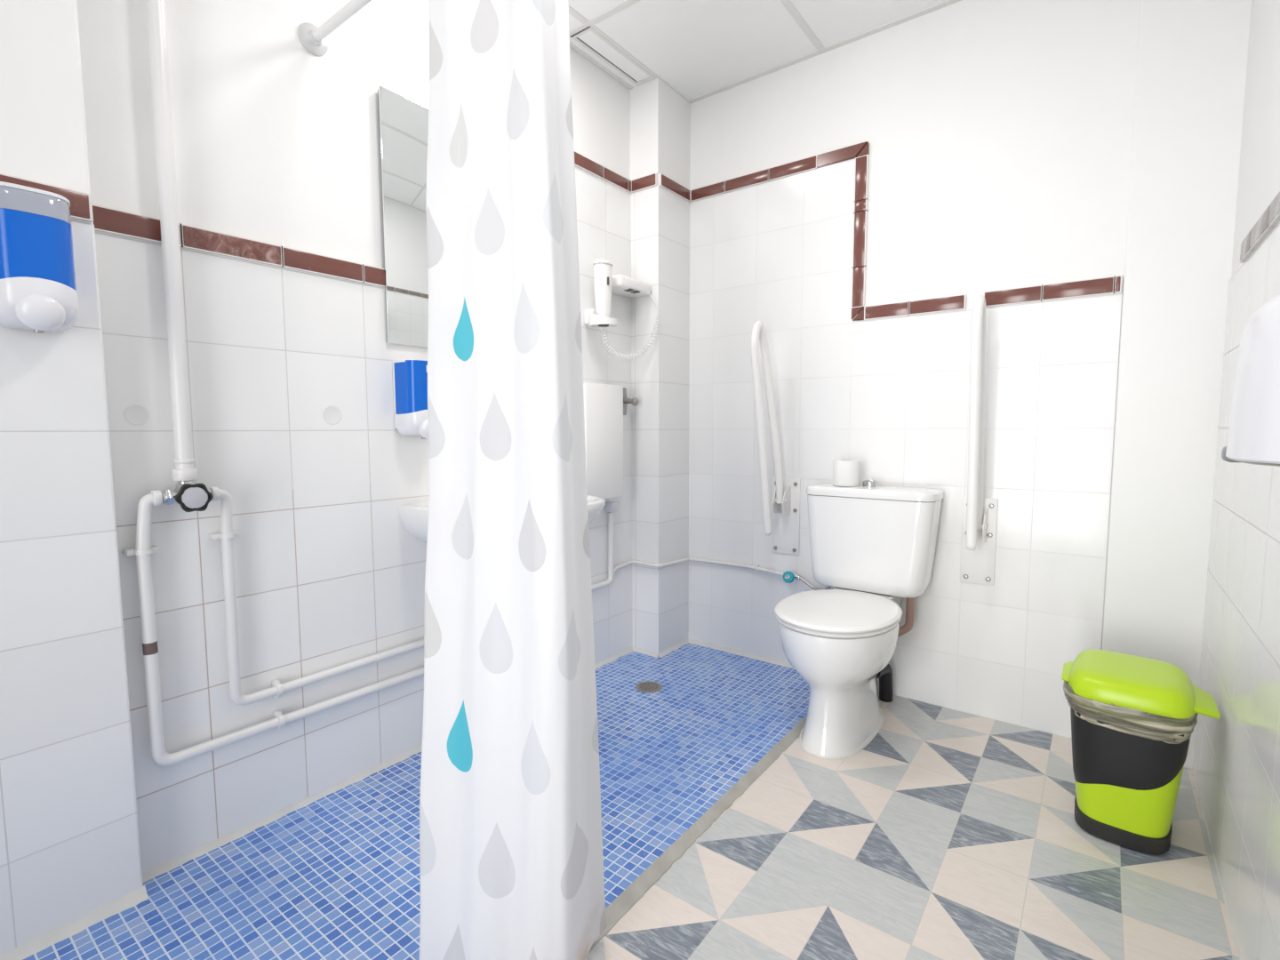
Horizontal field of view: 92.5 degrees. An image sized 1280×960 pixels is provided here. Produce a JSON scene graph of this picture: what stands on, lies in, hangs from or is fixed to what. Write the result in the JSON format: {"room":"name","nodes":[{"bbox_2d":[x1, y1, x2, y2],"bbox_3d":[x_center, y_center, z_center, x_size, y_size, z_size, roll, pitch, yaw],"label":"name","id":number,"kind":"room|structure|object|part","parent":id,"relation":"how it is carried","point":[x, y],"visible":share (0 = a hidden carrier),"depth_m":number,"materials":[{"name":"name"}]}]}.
{"room":"accessible bathroom","nodes":[
{"label":"accessible bathroom","id":0,"kind":"room"},
{"bbox_2d":[0,0,143,952],"bbox_3d":[-1.643,-0.237,0.623,0.220,2.580,1.642,3,6,37],"label":"wall","id":1,"kind":"structure","parent":0,"point":[69,837],"depth_m":1.17,"materials":[{"name":"white tile"}]},
{"bbox_2d":[0,181,79,333],"bbox_3d":[-1.076,-0.385,1.085,0.117,0.245,0.119,3,6,37],"label":"soap dispenser","id":2,"kind":"object","parent":1,"relation":"attached to","point":[38,293],"visible":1,"depth_m":1.06,"materials":[{"name":"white plastic"}]},
{"bbox_3d":[-1.078,-0.481,1.078,0.088,0.040,0.116,3,6,37],"label":"tank","id":3,"kind":"part","parent":2,"relation":"part of","materials":[{"name":"grey plastic"}]},
{"bbox_3d":[-1.078,-0.399,1.085,0.088,0.122,0.116,3,6,37],"label":"soap tank","id":4,"kind":"part","parent":2,"relation":"part of","materials":[{"name":"blue plastic"}]},
{"bbox_2d":[0,173,93,222],"bbox_3d":[-1.257,-0.505,0.933,0.018,0.051,0.640,3,6,37],"label":"trim","id":5,"kind":"structure","parent":1,"relation":"attached to","point":[81,205],"depth_m":1.16,"materials":[{"name":"brown tile"}]},
{"bbox_2d":[0,885,148,959],"bbox_3d":[-1.332,0.907,0.926,0.026,0.030,0.945,3,6,37],"label":"trim","id":6,"kind":"structure","parent":1,"relation":"attached to","point":[42,941],"depth_m":1.21,"materials":[{"name":"white tile"}]},
{"bbox_2d":[76,0,632,873],"bbox_3d":[-0.546,-0.363,2.119,0.160,2.580,2.161,3,6,37],"label":"wall","id":7,"kind":"structure","parent":0,"point":[276,141],"depth_m":1.52,"materials":[{"name":"white tile"}]},
{"bbox_2d":[123,404,149,425],"bbox_3d":[-1.072,-0.138,1.305,0.001,0.044,0.044,3,6,37],"label":"cap","id":8,"kind":"object","parent":7,"relation":"attached to","point":[135,414],"visible":1,"depth_m":1.30,"materials":[{"name":"white plastic"}]},
{"bbox_2d":[145,0,198,480],"bbox_3d":[-1.004,-0.760,1.288,0.045,1.527,0.045,3,6,37],"label":"riser pipe","id":9,"kind":"object","parent":7,"relation":"attached to","point":[184,461],"visible":1,"depth_m":1.30,"materials":[{"name":"white metal"}]},
{"bbox_2d":[161,480,213,511],"bbox_3d":[-0.985,0.034,1.341,0.090,0.065,0.090,3,6,37],"label":"shower mixer","id":10,"kind":"object","parent":7,"relation":"attached to","point":[191,496],"visible":0.98,"depth_m":1.32,"materials":[{"name":"silver metal"}]},
{"bbox_3d":[-0.963,0.037,1.323,0.026,0.060,0.067,4,7,44],"label":"knob","id":11,"kind":"part","parent":10,"relation":"part of","materials":[{"name":"black plastic"}]},
{"bbox_2d":[122,489,423,766],"bbox_3d":[-0.818,0.309,1.635,0.052,0.627,0.852,3,6,37],"label":"supply pipe","id":12,"kind":"object","parent":7,"relation":"attached to","point":[143,550],"visible":0.79,"depth_m":1.32,"materials":[{"name":"white metal"}]},
{"bbox_2d":[322,405,341,424],"bbox_3d":[-0.821,-0.173,1.635,0.001,0.050,0.050,3,6,37],"label":"cap","id":13,"kind":"object","parent":7,"relation":"attached to","point":[332,414],"visible":1,"depth_m":1.64,"materials":[{"name":"white plastic"}]},
{"bbox_2d":[297,0,372,55],"bbox_3d":[-0.423,-1.290,1.233,1.026,0.464,0.072,3,6,37],"label":"curtain rod","id":14,"kind":"object","parent":7,"relation":"attached to","point":[312,37],"visible":1,"depth_m":1.52,"materials":[{"name":"white metal"}]},
{"bbox_3d":[-0.422,-1.095,1.249,1.024,0.023,0.023,3,6,37],"label":"rod","id":15,"kind":"part","parent":14,"relation":"part of","materials":[{"name":"white metal"}]},
{"bbox_2d":[419,0,606,959],"bbox_3d":[-0.298,-0.111,1.120,0.453,1.979,0.279,3,6,37],"label":"shower curtain","id":16,"kind":"object","parent":14,"relation":"hanging from","point":[511,857],"visible":1,"depth_m":1.10,"materials":[{"name":"white fabric"}]},
{"bbox_2d":[92,151,631,287],"bbox_3d":[-0.577,-0.883,1.907,0.018,0.641,1.782,3,6,37],"label":"trim","id":17,"kind":"structure","parent":7,"relation":"attached to","point":[107,220],"depth_m":1.46,"materials":[{"name":"brown tile"}]},
{"bbox_2d":[377,85,428,347],"bbox_3d":[-0.557,-0.755,1.929,0.014,0.697,0.542,3,6,37],"label":"mirror","id":18,"kind":"object","parent":7,"relation":"attached to","point":[403,122],"visible":0.44,"depth_m":1.76,"materials":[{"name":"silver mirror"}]},
{"bbox_2d":[392,359,428,439],"bbox_3d":[-0.636,-0.233,1.783,0.112,0.225,0.113,3,6,37],"label":"soap dispenser","id":19,"kind":"object","parent":7,"relation":"attached to","point":[410,376],"visible":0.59,"depth_m":1.74,"materials":[{"name":"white plastic"}]},
{"bbox_3d":[-0.676,-0.250,1.812,0.014,0.195,0.112,3,6,37],"label":"plate","id":20,"kind":"part","parent":19,"relation":"part of","materials":[{"name":"white plastic"}]},
{"bbox_3d":[-0.639,-0.266,1.782,0.083,0.151,0.110,3,6,37],"label":"soap tank","id":21,"kind":"part","parent":19,"relation":"part of","materials":[{"name":"blue plastic"}]},
{"bbox_2d":[208,486,613,704],"bbox_3d":[-0.546,0.238,1.990,0.052,0.545,1.446,3,6,37],"label":"supply pipe","id":22,"kind":"object","parent":7,"relation":"attached to","point":[227,534],"visible":0.93,"depth_m":1.45,"materials":[{"name":"white"}]},
{"bbox_2d":[142,638,793,882],"bbox_3d":[-0.321,0.803,2.185,2.206,0.024,0.716,-3,5,-29],"label":"trim","id":23,"kind":"structure","parent":7,"relation":"attached to","point":[174,862],"depth_m":1.67,"materials":[{"name":"white tile"}]},
{"bbox_2d":[399,495,617,543],"bbox_3d":[-0.246,0.128,2.064,0.432,0.433,0.968,3,6,37],"label":"washbasin","id":24,"kind":"object","parent":7,"relation":"attached to","point":[414,517],"visible":0.1,"depth_m":1.80,"materials":[{"name":"white ceramic"}]},
{"bbox_2d":[583,382,623,498],"bbox_3d":[-0.169,-0.152,2.435,0.083,0.452,0.224,3,6,37],"label":"folding shower seat","id":25,"kind":"object","parent":7,"relation":"attached to","point":[603,403],"visible":0.71,"depth_m":2.40,"materials":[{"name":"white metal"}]},
{"bbox_2d":[584,258,659,359],"bbox_3d":[-0.079,-0.663,2.448,0.163,0.371,0.339,3,6,37],"label":"hair dryer","id":26,"kind":"object","parent":7,"relation":"attached to","point":[605,284],"visible":1,"depth_m":2.36,"materials":[{"name":"white plastic"}]},
{"bbox_3d":[-0.180,-0.639,2.409,0.050,0.060,0.070,3,6,37],"label":"holder arm","id":27,"kind":"part","parent":26,"relation":"part of","materials":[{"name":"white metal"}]},
{"bbox_2d":[598,324,608,327],"bbox_3d":[-0.141,-0.598,2.364,0.042,0.008,0.042,3,6,37],"label":"dryer outlet","id":28,"kind":"object","parent":26,"relation":"attached to","point":[600,325],"depth_m":2.36,"materials":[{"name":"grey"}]},
{"bbox_3d":[-0.033,-0.628,2.449,0.065,0.301,0.293,4,6,42],"label":"coiled cord","id":29,"kind":"part","parent":26,"relation":"part of","materials":[{"name":"white plastic"}]},
{"bbox_2d":[623,387,638,415],"bbox_3d":[-0.043,-0.335,2.599,0.069,0.116,0.046,3,6,37],"label":"coat hook","id":30,"kind":"object","parent":7,"relation":"attached to","point":[634,401],"visible":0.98,"depth_m":2.60,"materials":[{"name":"grey metal"}]},
{"bbox_3d":[-0.068,-0.336,2.617,0.008,0.116,0.045,3,6,37],"label":"plate","id":31,"kind":"part","parent":30,"relation":"part of","materials":[{"name":"grey metal"}]},
{"bbox_3d":[-0.047,-0.337,2.604,0.050,0.031,0.028,2,5,29],"label":"arm","id":32,"kind":"part","parent":30,"relation":"part of","materials":[{"name":"grey metal"}]},
{"bbox_3d":[-0.020,-0.331,2.588,0.019,0.036,0.036,3,6,37],"label":"knob","id":33,"kind":"part","parent":30,"relation":"part of","materials":[{"name":"grey metal"}]},
{"bbox_2d":[22,642,1239,959],"bbox_3d":[-0.322,0.990,0.825,1.940,0.134,3.991,3,6,37],"label":"floor","id":34,"kind":"structure","parent":0,"point":[951,834],"depth_m":1.43,"materials":[{"name":"beige tile"}]},
{"bbox_2d":[635,680,662,693],"bbox_3d":[0.035,0.796,2.358,0.104,0.004,0.104,3,6,37],"label":"floor drain","id":35,"kind":"object","parent":34,"relation":"on","point":[648,686],"visible":1,"depth_m":2.35,"materials":[{"name":"metal"}]},
{"bbox_3d":[0.035,0.796,2.358,0.080,0.002,0.080,3,6,37],"label":"plate","id":36,"kind":"part","parent":35,"relation":"part of","materials":[{"name":"metal"}]},
{"bbox_2d":[774,480,943,759],"bbox_3d":[0.695,0.424,2.055,0.451,0.814,0.664,3,6,37],"label":"toilet","id":37,"kind":"object","parent":34,"relation":"on","point":[874,543],"visible":0.99,"depth_m":2.05,"materials":[{"name":"white ceramic"}]},
{"bbox_3d":[0.639,0.429,1.980,0.366,0.018,0.468,3,6,37],"label":"seat","id":38,"kind":"part","parent":37,"relation":"part of","materials":[{"name":"white plastic"}]},
{"bbox_3d":[0.639,0.413,1.978,0.372,0.020,0.476,3,6,37],"label":"seat","id":39,"kind":"part","parent":37,"relation":"part of","materials":[{"name":"white plastic"}]},
{"bbox_3d":[0.663,0.635,2.025,0.356,0.398,0.537,3,6,37],"label":"bowl","id":40,"kind":"part","parent":37,"relation":"part of","materials":[{"name":"white ceramic"}]},
{"bbox_2d":[832,459,860,486],"bbox_3d":[0.755,-0.026,2.243,0.094,0.091,0.094,3,6,37],"label":"toilet paper roll","id":41,"kind":"object","parent":37,"relation":"on","point":[845,472],"visible":1,"depth_m":2.20,"materials":[{"name":"white paper"}]},
{"bbox_3d":[0.838,0.040,2.214,0.451,0.036,0.188,3,6,37],"label":"cistern lid","id":42,"kind":"part","parent":37,"relation":"part of","materials":[{"name":"white ceramic"}]},
{"bbox_2d":[1061,648,1220,854],"bbox_3d":[1.235,0.669,1.541,0.297,0.405,0.293,3,6,37],"label":"pedal bin","id":43,"kind":"object","parent":34,"relation":"on","point":[1134,718],"visible":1,"depth_m":1.45,"materials":[{"name":"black plastic"}]},
{"bbox_3d":[1.228,0.660,1.546,0.238,0.213,0.278,3,6,37],"label":"bin panel","id":44,"kind":"part","parent":43,"relation":"part of","materials":[{"name":"black plastic"}]},
{"bbox_3d":[1.226,0.496,1.534,0.250,0.059,0.289,3,6,37],"label":"bin lid","id":45,"kind":"part","parent":43,"relation":"part of","materials":[{"name":"green plastic"}]},
{"bbox_2d":[568,0,961,103],"bbox_3d":[-0.234,-1.512,0.730,2.220,0.064,3.961,3,6,37],"label":"ceiling","id":46,"kind":"structure","parent":0,"point":[700,49],"depth_m":2.19,"materials":[{"name":"white"}]},
{"bbox_2d":[570,26,654,84],"bbox_3d":[-0.098,-1.615,2.341,0.092,0.004,0.388,3,6,37],"label":"ceiling vent","id":47,"kind":"object","parent":46,"relation":"in","point":[588,37],"visible":1,"depth_m":2.33,"materials":[{"name":"silver metal"}]},
{"bbox_2d":[629,0,1251,769],"bbox_3d":[0.842,-0.378,2.248,2.220,2.580,0.402,3,6,37],"label":"wall","id":48,"kind":"structure","parent":0,"point":[1013,143],"depth_m":2.07,"materials":[{"name":"white tile"}]},
{"bbox_2d":[613,557,783,575],"bbox_3d":[0.259,0.373,2.678,0.744,0.039,0.268,0,5,6],"label":"supply pipe","id":49,"kind":"object","parent":48,"relation":"attached to","point":[756,567],"visible":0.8,"depth_m":2.66,"materials":[{"name":"white"}]},
{"bbox_2d":[750,320,799,555],"bbox_3d":[0.529,-0.150,2.406,0.120,0.927,0.237,3,6,37],"label":"grab rail","id":50,"kind":"object","parent":48,"relation":"attached to","point":[783,527],"visible":1,"depth_m":2.43,"materials":[{"name":"white metal"}]},
{"bbox_3d":[0.499,-0.205,2.399,0.074,0.815,0.197,3,6,37],"label":"folded arm","id":51,"kind":"part","parent":50,"relation":"part of","materials":[{"name":"white metal"}]},
{"bbox_3d":[0.600,0.147,2.523,0.120,0.316,0.006,3,6,37],"label":"wall plate","id":52,"kind":"part","parent":50,"relation":"part of","materials":[{"name":"white metal"}]},
{"bbox_2d":[782,570,831,590],"bbox_3d":[0.672,0.402,2.424,0.221,0.070,0.082,3,6,37],"label":"valve","id":53,"kind":"object","parent":48,"relation":"attached to","point":[788,577],"visible":0.92,"depth_m":2.44,"materials":[{"name":"silver metal"}]},
{"bbox_3d":[0.594,0.388,2.449,0.048,0.046,0.028,3,6,37],"label":"valve handle","id":54,"kind":"part","parent":53,"relation":"part of","materials":[{"name":"teal plastic"}]},
{"bbox_2d":[631,141,1122,320],"bbox_3d":[0.703,-0.911,2.208,1.662,0.641,0.260,3,6,37],"label":"trim","id":55,"kind":"structure","parent":48,"relation":"attached to","point":[860,152],"depth_m":2.26,"materials":[{"name":"brown tile"}]},
{"bbox_2d":[960,295,998,585],"bbox_3d":[1.096,-0.107,1.990,0.104,0.946,0.223,3,6,37],"label":"grab rail","id":56,"kind":"object","parent":48,"relation":"attached to","point":[980,514],"visible":1,"depth_m":1.97,"materials":[{"name":"white metal"}]},
{"bbox_3d":[1.083,-0.184,1.967,0.034,0.790,0.182,3,6,37],"label":"folded arm","id":57,"kind":"part","parent":56,"relation":"part of","materials":[{"name":"white metal"}]},
{"bbox_3d":[1.162,0.209,2.103,0.104,0.297,0.006,3,6,37],"label":"wall plate","id":58,"kind":"part","parent":56,"relation":"part of","materials":[{"name":"white metal"}]},
{"bbox_3d":[1.553,-0.362,1.785,0.248,2.420,0.062,3,6,37],"label":"panel","id":59,"kind":"part","parent":48,"relation":"part of","materials":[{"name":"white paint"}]},
{"bbox_2d":[1192,0,1279,959],"bbox_3d":[0.616,-0.213,0.246,0.160,2.580,3.761,3,6,37],"label":"wall","id":60,"kind":"structure","parent":0,"point":[1236,760],"depth_m":1.32,"materials":[{"name":"white tile"}]},
{"bbox_2d":[1192,776,1241,959],"bbox_3d":[0.957,0.923,0.924,0.009,0.010,2.100,3,6,37],"label":"trim","id":61,"kind":"structure","parent":60,"relation":"attached to","point":[1194,778],"depth_m":1.37,"materials":[{"name":"white tile"}]},
{"bbox_2d":[1221,294,1279,466],"bbox_3d":[0.855,-0.133,0.799,0.115,0.230,0.304,3,6,37],"label":"dispenser","id":62,"kind":"object","parent":60,"relation":"attached to","point":[1253,436],"visible":1,"depth_m":0.77,"materials":[{"name":"white plastic"}]},
{"bbox_3d":[0.858,-0.024,0.807,0.110,0.003,0.298,3,6,37],"label":"plate","id":63,"kind":"part","parent":62,"relation":"part of","materials":[{"name":"metal"}]},
{"bbox_2d":[1240,190,1279,263],"bbox_3d":[0.898,-0.493,0.730,0.018,0.049,1.933,3,6,37],"label":"trim","id":64,"kind":"structure","parent":60,"relation":"attached to","point":[1270,217],"depth_m":1.30,"materials":[{"name":"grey tile"}]}
]}

